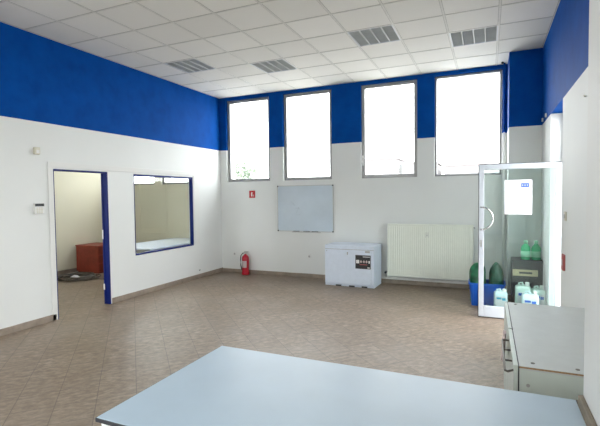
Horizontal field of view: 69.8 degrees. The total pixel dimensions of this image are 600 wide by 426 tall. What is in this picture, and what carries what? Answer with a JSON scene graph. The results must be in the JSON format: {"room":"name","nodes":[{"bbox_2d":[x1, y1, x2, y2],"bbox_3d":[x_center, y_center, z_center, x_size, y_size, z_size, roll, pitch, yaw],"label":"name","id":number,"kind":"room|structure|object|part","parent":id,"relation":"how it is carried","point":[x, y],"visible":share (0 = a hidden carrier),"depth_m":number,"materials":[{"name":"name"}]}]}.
{"room":"empty shop","nodes":[
{"label":"empty shop","id":0,"kind":"room"},
{"bbox_2d":[54,171,102,270],"bbox_3d":[-5.931,-0.627,7.681,0.300,4.026,6.344,0,3,24],"label":"wall","id":1,"kind":"structure","parent":0,"point":[78,205],"depth_m":9.51,"materials":[{"name":"beige paint"}]},
{"bbox_2d":[57,268,77,274],"bbox_3d":[-4.371,1.346,7.195,2.969,0.085,6.144,0,3,24],"label":"baseboard","id":2,"kind":"structure","parent":1,"relation":"attached to","point":[73,269],"depth_m":9.32,"materials":[{"name":"beige tile"}]},
{"bbox_2d":[0,22,222,328],"bbox_3d":[-3.671,-0.544,4.944,0.100,4.026,9.544,0,3,24],"label":"wall","id":3,"kind":"structure","parent":0,"point":[77,106],"depth_m":6.27,"materials":[{"name":"white paint"}]},
{"bbox_2d":[33,147,39,154],"bbox_3d":[-3.353,-0.792,5.480,0.050,0.090,0.070,0,3,24],"label":"wall sensor","id":4,"kind":"object","parent":3,"relation":"attached to","point":[36,150],"visible":1,"depth_m":5.46,"materials":[{"name":"beige plastic"}]},
{"bbox_2d":[33,203,43,213],"bbox_3d":[-3.350,-0.057,5.519,0.036,0.140,0.130,0,3,24],"label":"alarm keypad","id":5,"kind":"object","parent":3,"relation":"attached to","point":[38,208],"visible":1,"depth_m":5.50,"materials":[{"name":"white plastic"}]},
{"bbox_2d":[53,169,110,318],"bbox_3d":[-3.138,0.404,6.175,0.114,2.020,0.895,0,3,24],"label":"door frame","id":6,"kind":"structure","parent":3,"relation":"in","point":[104,176],"depth_m":6.55,"materials":[{"name":"blue metal"}]},
{"bbox_2d":[0,267,222,335],"bbox_3d":[-3.597,1.425,5.001,0.012,0.085,9.544,0,3,24],"label":"baseboard","id":7,"kind":"structure","parent":3,"relation":"attached to","point":[8,330],"depth_m":6.85,"materials":[{"name":"beige tile"}]},
{"bbox_2d":[47,162,199,320],"bbox_3d":[-2.654,0.315,7.136,0.012,2.110,3.200,0,3,24],"label":"trim","id":8,"kind":"structure","parent":3,"relation":"attached to","point":[50,165],"depth_m":5.95,"materials":[{"name":"white paint"}]},
{"bbox_2d":[133,174,193,254],"bbox_3d":[-2.428,0.000,7.739,0.074,1.335,1.520,0,3,24],"label":"window","id":9,"kind":"structure","parent":3,"relation":"in","point":[136,175],"depth_m":8.20,"materials":[{"name":"blue metal"}]},
{"bbox_2d":[0,271,509,425],"bbox_3d":[-2.103,1.534,4.400,9.970,0.120,10.134,0,3,24],"label":"floor","id":10,"kind":"structure","parent":0,"point":[72,369],"depth_m":4.98,"materials":[{"name":"tile"}]},
{"bbox_2d":[58,272,103,281],"bbox_3d":[-4.271,1.286,8.697,1.274,0.092,0.817,-1,2,-1],"label":"cable coil","id":11,"kind":"object","parent":10,"relation":"on","point":[86,275],"visible":0.94,"depth_m":8.59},
{"bbox_2d":[75,242,103,273],"bbox_3d":[-4.505,0.993,9.601,0.716,0.600,0.572,0,3,24],"label":"drawer pedestal","id":12,"kind":"object","parent":10,"relation":"on","point":[89,256],"visible":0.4,"depth_m":9.33,"materials":[{"name":"red wood"}]},
{"bbox_3d":[-4.214,0.805,9.466,0.016,0.168,0.530,0,3,24],"label":"drawer","id":13,"kind":"part","parent":12,"relation":"part of","materials":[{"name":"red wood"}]},
{"bbox_3d":[-4.212,0.983,9.473,0.016,0.168,0.530,0,3,24],"label":"drawer","id":14,"kind":"part","parent":12,"relation":"part of","materials":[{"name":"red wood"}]},
{"bbox_3d":[-4.210,1.161,9.480,0.016,0.168,0.530,0,3,24],"label":"drawer","id":15,"kind":"part","parent":12,"relation":"part of","materials":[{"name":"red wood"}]},
{"bbox_2d":[136,237,189,251],"bbox_3d":[-2.727,0.952,8.683,1.000,0.715,1.880,0,3,24],"label":"table","id":16,"kind":"object","parent":10,"relation":"on","point":[170,242],"visible":0.38,"depth_m":8.44,"materials":[{"name":"laminate"}]},
{"bbox_3d":[-2.730,0.657,8.672,0.900,0.025,1.760,0,3,24],"label":"under frame","id":17,"kind":"part","parent":16,"relation":"part of","materials":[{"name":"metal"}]},
{"bbox_2d":[240,251,249,274],"bbox_3d":[-1.144,1.037,8.959,0.178,0.486,0.162,-2,2,-23],"label":"fire extinguisher","id":18,"kind":"object","parent":10,"relation":"on","point":[245,258],"visible":1,"depth_m":8.91,"materials":[{"name":"red paint"}]},
{"bbox_2d":[95,346,585,425],"bbox_3d":[0.180,1.177,1.783,1.779,0.750,0.890,0,3,24],"label":"table","id":19,"kind":"object","parent":10,"relation":"on","point":[226,386],"visible":1,"depth_m":1.84,"materials":[{"name":"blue laminate"}]},
{"bbox_2d":[325,242,380,287],"bbox_3d":[0.970,0.932,7.845,0.910,0.735,0.534,0,3,25],"label":"storage cabinet","id":20,"kind":"object","parent":10,"relation":"on","point":[351,264],"visible":1,"depth_m":7.62,"materials":[{"name":"grey metal"}]},
{"bbox_2d":[468,279,505,305],"bbox_3d":[2.741,1.173,6.315,0.500,0.335,0.380,0,3,24],"label":"plastic tub","id":21,"kind":"object","parent":10,"relation":"on","point":[489,289],"visible":0.62,"depth_m":6.17,"materials":[{"name":"blue plastic"}]},
{"bbox_2d":[469,262,485,300],"bbox_3d":[2.626,1.021,6.353,0.238,0.591,0.269,1,3,43],"label":"garbage bag","id":22,"kind":"object","parent":21,"relation":"in","point":[473,272],"visible":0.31,"depth_m":6.29,"materials":[{"name":"green plastic"}]},
{"bbox_2d":[489,262,503,284],"bbox_3d":[2.853,1.018,6.258,0.198,0.598,0.268,0,3,24],"label":"garbage bag","id":23,"kind":"object","parent":21,"relation":"in","point":[496,276],"visible":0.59,"depth_m":6.16,"materials":[{"name":"green plastic"}]},
{"bbox_2d":[494,288,507,306],"bbox_3d":[2.736,1.192,5.868,0.170,0.332,0.144,0,3,24],"label":"canister","id":24,"kind":"object","parent":10,"relation":"on","point":[500,296],"visible":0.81,"depth_m":5.81,"materials":[{"name":"white plastic"}]},
{"bbox_2d":[515,282,530,302],"bbox_3d":[3.020,1.144,5.829,0.190,0.426,0.164,0,3,24],"label":"canister","id":25,"kind":"object","parent":10,"relation":"on","point":[520,288],"visible":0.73,"depth_m":5.78,"materials":[{"name":"plastic"}]},
{"bbox_2d":[510,283,539,302],"bbox_3d":[3.196,1.164,6.082,0.380,0.360,0.341,0,3,24],"label":"carton","id":26,"kind":"object","parent":10,"relation":"on","point":[512,297],"visible":0.24,"depth_m":5.99,"materials":[{"name":"black cardboard"}]},
{"bbox_2d":[511,257,542,285],"bbox_3d":[3.192,0.815,6.067,0.380,0.340,0.343,0,3,24],"label":"carton","id":27,"kind":"object","parent":26,"relation":"on","point":[531,271],"visible":0.84,"depth_m":5.91,"materials":[{"name":"grey paper"}]},
{"bbox_2d":[521,240,529,259],"bbox_3d":[3.151,0.514,6.007,0.122,0.266,0.120,0,3,24],"label":"bottle","id":28,"kind":"object","parent":27,"relation":"on","point":[525,248],"visible":1,"depth_m":5.96,"materials":[{"name":"green plastic"}]},
{"bbox_2d":[531,240,540,259],"bbox_3d":[3.270,0.515,5.955,0.122,0.266,0.120,0,3,24],"label":"bottle","id":29,"kind":"object","parent":27,"relation":"on","point":[536,249],"visible":1,"depth_m":5.91,"materials":[{"name":"green plastic"}]},
{"bbox_2d":[521,290,538,304],"bbox_3d":[3.000,1.187,5.610,0.200,0.357,0.144,1,3,28],"label":"canister","id":30,"kind":"object","parent":10,"relation":"on","point":[528,298],"visible":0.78,"depth_m":5.56,"materials":[{"name":"white plastic"}]},
{"bbox_2d":[531,285,545,304],"bbox_3d":[3.185,1.162,5.757,0.160,0.391,0.154,0,2,18],"label":"canister","id":31,"kind":"object","parent":10,"relation":"on","point":[541,292],"visible":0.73,"depth_m":5.68,"materials":[{"name":"plastic"}]},
{"bbox_2d":[501,302,584,399],"bbox_3d":[1.614,1.121,2.727,0.627,0.752,1.427,0,3,24],"label":"cabinet","id":32,"kind":"object","parent":10,"relation":"on","point":[543,354],"visible":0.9,"depth_m":2.45,"materials":[{"name":"white laminate"}]},
{"bbox_2d":[501,329,505,361],"bbox_3d":[1.309,0.857,2.765,0.034,0.176,0.188,0,3,24],"label":"handle","id":33,"kind":"object","parent":32,"relation":"attached to","point":[504,331],"visible":0.55,"depth_m":2.75,"materials":[{"name":"silver metal"}]},
{"bbox_3d":[1.517,1.184,3.150,0.021,0.455,0.735,0,3,24],"label":"cupboard door","id":34,"kind":"part","parent":32,"relation":"part of","materials":[{"name":"grey laminate"}]},
{"bbox_3d":[1.164,0.793,2.415,0.049,0.012,0.523,0,3,24],"label":"bar handle","id":35,"kind":"part","parent":32,"relation":"part of","materials":[{"name":"metal"}]},
{"bbox_3d":[1.513,0.842,3.137,0.021,0.221,0.735,0,3,24],"label":"drawer","id":36,"kind":"part","parent":32,"relation":"part of","materials":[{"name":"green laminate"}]},
{"bbox_3d":[1.232,1.214,2.501,0.021,0.455,0.645,0,3,24],"label":"cupboard door","id":37,"kind":"part","parent":32,"relation":"part of","materials":[{"name":"grey laminate"}]},
{"bbox_3d":[1.228,0.871,2.487,0.021,0.221,0.645,0,3,24],"label":"drawer","id":38,"kind":"part","parent":32,"relation":"part of","materials":[{"name":"green laminate"}]},
{"bbox_3d":[1.375,1.130,2.094,0.555,0.672,0.018,0,3,24],"label":"panel","id":39,"kind":"part","parent":32,"relation":"part of","materials":[{"name":"green laminate"}]},
{"bbox_2d":[0,0,559,98],"bbox_3d":[-2.150,-2.446,4.240,9.970,0.404,10.134,0,3,24],"label":"ceiling","id":40,"kind":"structure","parent":0,"point":[228,36],"depth_m":5.55,"materials":[{"name":"tile"}]},
{"bbox_2d":[165,59,215,72],"bbox_3d":[-1.757,-2.422,6.903,0.592,0.134,0.592,0,3,24],"label":"ceiling light","id":41,"kind":"object","parent":40,"relation":"attached to","point":[191,65],"visible":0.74,"depth_m":6.93,"materials":[{"name":"grey metal"}]},
{"bbox_2d":[251,59,296,72],"bbox_3d":[-0.417,-2.441,6.970,0.592,0.134,0.592,0,3,24],"label":"ceiling light","id":42,"kind":"object","parent":40,"relation":"attached to","point":[279,65],"visible":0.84,"depth_m":6.99,"materials":[{"name":"grey metal"}]},
{"bbox_2d":[348,25,399,46],"bbox_3d":[0.990,-2.406,5.698,0.592,0.134,0.592,0,3,24],"label":"ceiling light","id":43,"kind":"object","parent":40,"relation":"attached to","point":[384,34],"visible":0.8,"depth_m":5.71,"materials":[{"name":"grey metal"}]},
{"bbox_2d":[449,26,497,46],"bbox_3d":[2.330,-2.425,5.764,0.592,0.134,0.592,0,3,24],"label":"ceiling light","id":44,"kind":"object","parent":40,"relation":"attached to","point":[489,34],"visible":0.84,"depth_m":5.78,"materials":[{"name":"grey metal"}]},
{"bbox_2d":[134,64,507,281],"bbox_3d":[-0.161,-0.740,8.797,9.970,4.026,0.340,0,3,24],"label":"wall","id":45,"kind":"structure","parent":0,"point":[363,207],"depth_m":8.17,"materials":[{"name":"paint"}]},
{"bbox_2d":[134,183,153,184],"bbox_3d":[-3.812,-1.504,10.271,0.950,1.680,0.060,0,3,24],"label":"window","id":46,"kind":"structure","parent":45,"relation":"in","point":[134,183],"depth_m":10.23,"materials":[{"name":"grey metal"}]},
{"bbox_2d":[136,183,188,252],"bbox_3d":[-3.158,0.288,9.945,2.969,1.950,0.050,0,3,24],"label":"trim","id":47,"kind":"structure","parent":45,"relation":"attached to","point":[140,236],"depth_m":10.02,"materials":[{"name":"beige paint"}]},
{"bbox_2d":[163,178,187,184],"bbox_3d":[-2.713,-1.497,9.790,1.050,1.680,0.060,0,3,24],"label":"window","id":48,"kind":"structure","parent":45,"relation":"in","point":[164,179],"depth_m":9.89,"materials":[{"name":"grey metal"}]},
{"bbox_2d":[227,97,269,181],"bbox_3d":[-1.065,-1.528,9.065,1.036,1.726,0.060,0,3,24],"label":"window","id":49,"kind":"structure","parent":45,"relation":"in","point":[229,103],"depth_m":9.17,"materials":[{"name":"grey metal"}]},
{"bbox_2d":[249,191,254,197],"bbox_3d":[-1.000,-0.392,8.992,0.140,0.150,0.006,0,3,24],"label":"fire extinguisher sign","id":50,"kind":"object","parent":45,"relation":"attached to","point":[251,193],"visible":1,"depth_m":8.99,"materials":[{"name":"red plastic"}]},
{"bbox_2d":[277,185,333,232],"bbox_3d":[0.085,-0.082,8.490,1.200,0.934,0.077,0,3,24],"label":"whiteboard","id":51,"kind":"object","parent":45,"relation":"attached to","point":[300,208],"visible":1,"depth_m":8.50,"materials":[{"name":"ceramic"}]},
{"bbox_2d":[284,89,331,180],"bbox_3d":[0.164,-1.520,8.526,1.031,1.726,0.060,0,3,24],"label":"window","id":52,"kind":"structure","parent":45,"relation":"in","point":[287,96],"depth_m":8.58,"materials":[{"name":"grey metal"}]},
{"bbox_2d":[223,268,469,288],"bbox_3d":[0.868,1.248,8.243,5.559,0.075,0.012,0,3,24],"label":"baseboard","id":53,"kind":"structure","parent":45,"relation":"attached to","point":[451,285],"depth_m":7.94,"materials":[{"name":"beige tile"}]},
{"bbox_2d":[361,79,416,177],"bbox_3d":[1.623,-1.511,7.855,1.021,1.726,0.117,0,3,24],"label":"window","id":54,"kind":"structure","parent":45,"relation":"in","point":[407,82],"depth_m":7.89,"materials":[{"name":"grey metal"}]},
{"bbox_2d":[384,276,468,284],"bbox_3d":[2.474,1.194,7.523,2.000,0.047,0.035,0,3,24],"label":"trim","id":55,"kind":"structure","parent":45,"relation":"attached to","point":[385,277],"depth_m":7.60,"materials":[{"name":"brown tile"}]},
{"bbox_2d":[384,224,474,280],"bbox_3d":[2.245,0.689,7.539,1.527,0.984,0.147,0,3,24],"label":"radiator","id":56,"kind":"object","parent":45,"relation":"attached to","point":[436,251],"visible":0.97,"depth_m":7.46,"materials":[{"name":"metal"}]},
{"bbox_3d":[2.244,1.123,7.497,1.430,0.022,0.021,0,3,24],"label":"rail","id":57,"kind":"part","parent":56,"relation":"part of","materials":[{"name":"metal"}]},
{"bbox_2d":[388,224,472,226],"bbox_3d":[2.250,0.210,7.496,1.430,0.025,0.102,0,3,24],"label":"grille","id":58,"kind":"object","parent":56,"relation":"attached to","point":[389,225],"depth_m":7.48,"materials":[{"name":"metal"}]},
{"bbox_2d":[435,69,501,175],"bbox_3d":[2.859,-1.505,7.344,1.060,1.726,0.060,0,3,24],"label":"window","id":59,"kind":"structure","parent":45,"relation":"in","point":[492,71],"depth_m":7.28,"materials":[{"name":"grey metal"}]},
{"bbox_2d":[506,48,542,294],"bbox_3d":[3.462,-0.697,6.670,0.435,4.026,0.644,0,3,24],"label":"wall","id":60,"kind":"structure","parent":0,"point":[525,67],"depth_m":6.36,"materials":[{"name":"white paint"}]},
{"bbox_2d":[502,63,505,273],"bbox_3d":[3.332,-0.560,7.037,0.040,3.726,0.090,0,3,24],"label":"pipe","id":61,"kind":"object","parent":60,"relation":"attached to","point":[504,64],"visible":0.83,"depth_m":6.98,"materials":[{"name":"white metal"}]},
{"bbox_2d":[541,0,588,307],"bbox_3d":[2.719,-0.589,4.187,0.200,4.026,5.794,0,3,24],"label":"wall","id":62,"kind":"structure","parent":0,"point":[566,45],"depth_m":4.24,"materials":[{"name":"paint"}]},
{"bbox_2d":[478,161,561,318],"bbox_3d":[2.663,0.083,5.112,1.019,2.612,0.945,0,3,24],"label":"door","id":63,"kind":"structure","parent":62,"relation":"in","point":[487,311],"depth_m":5.51,"materials":[{"name":"white metal"}]},
{"bbox_3d":[2.412,0.069,5.552,0.167,0.311,0.066,0,3,24],"label":"pull handle","id":64,"kind":"part","parent":63,"relation":"part of","materials":[{"name":"silver metal"}]},
{"bbox_2d":[504,179,531,214],"bbox_3d":[2.758,-0.201,5.437,0.315,0.440,0.008,0,3,24],"label":"paper notice","id":65,"kind":"object","parent":63,"relation":"attached to","point":[517,193],"visible":1,"depth_m":5.44,"materials":[{"name":"white paper"}]},
{"bbox_2d":[561,254,564,270],"bbox_3d":[2.667,0.499,4.361,0.023,0.160,0.120,0,3,24],"label":"fire alarm box","id":66,"kind":"object","parent":62,"relation":"attached to","point":[562,255],"visible":1,"depth_m":4.32,"materials":[{"name":"plastic"}]},
{"bbox_2d":[583,0,599,425],"bbox_3d":[0.826,-0.391,-0.189,0.940,4.026,3.750,0,3,24],"label":"wall","id":67,"kind":"structure","parent":0,"point":[591,393],"depth_m":1.61,"materials":[{"name":"white paint"}]},
{"bbox_2d":[577,395,596,425],"bbox_3d":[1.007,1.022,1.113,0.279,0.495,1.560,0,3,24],"label":"trim","id":68,"kind":"structure","parent":67,"relation":"attached to","point":[589,420],"depth_m":1.65,"materials":[{"name":"brown tile"}]},
{"label":"outside","id":69,"kind":"structure","parent":0,"visible":0},
{"bbox_3d":[28.134,-0.779,64.128,300.000,0.200,260.000,0,3,24],"label":"ground","id":70,"kind":"structure","parent":69,"visible":0},
{"bbox_2d":[235,155,258,178],"bbox_3d":[-5.421,-2.051,34.890,3.716,5.491,3.604,0,3,24],"label":"tree","id":71,"kind":"object","parent":70,"relation":"on","point":[245,172],"visible":0.17,"depth_m":34.67,"materials":[{"name":"green plant"}]},
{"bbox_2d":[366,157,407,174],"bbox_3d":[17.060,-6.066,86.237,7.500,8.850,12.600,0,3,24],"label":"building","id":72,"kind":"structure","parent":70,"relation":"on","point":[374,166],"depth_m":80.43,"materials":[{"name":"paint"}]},
{"bbox_2d":[400,161,442,173],"bbox_3d":[24.370,-5.711,85.231,6.500,8.050,12.600,0,3,24],"label":"building","id":73,"kind":"structure","parent":70,"relation":"on","point":[407,167],"depth_m":80.53,"materials":[{"name":"paint"}]},
{"bbox_2d":[443,163,498,173],"bbox_3d":[33.830,-5.444,83.277,10.600,7.450,12.600,0,3,24],"label":"building","id":74,"kind":"structure","parent":70,"relation":"on","point":[449,168],"depth_m":78.26,"materials":[{"name":"paint"}]}
]}

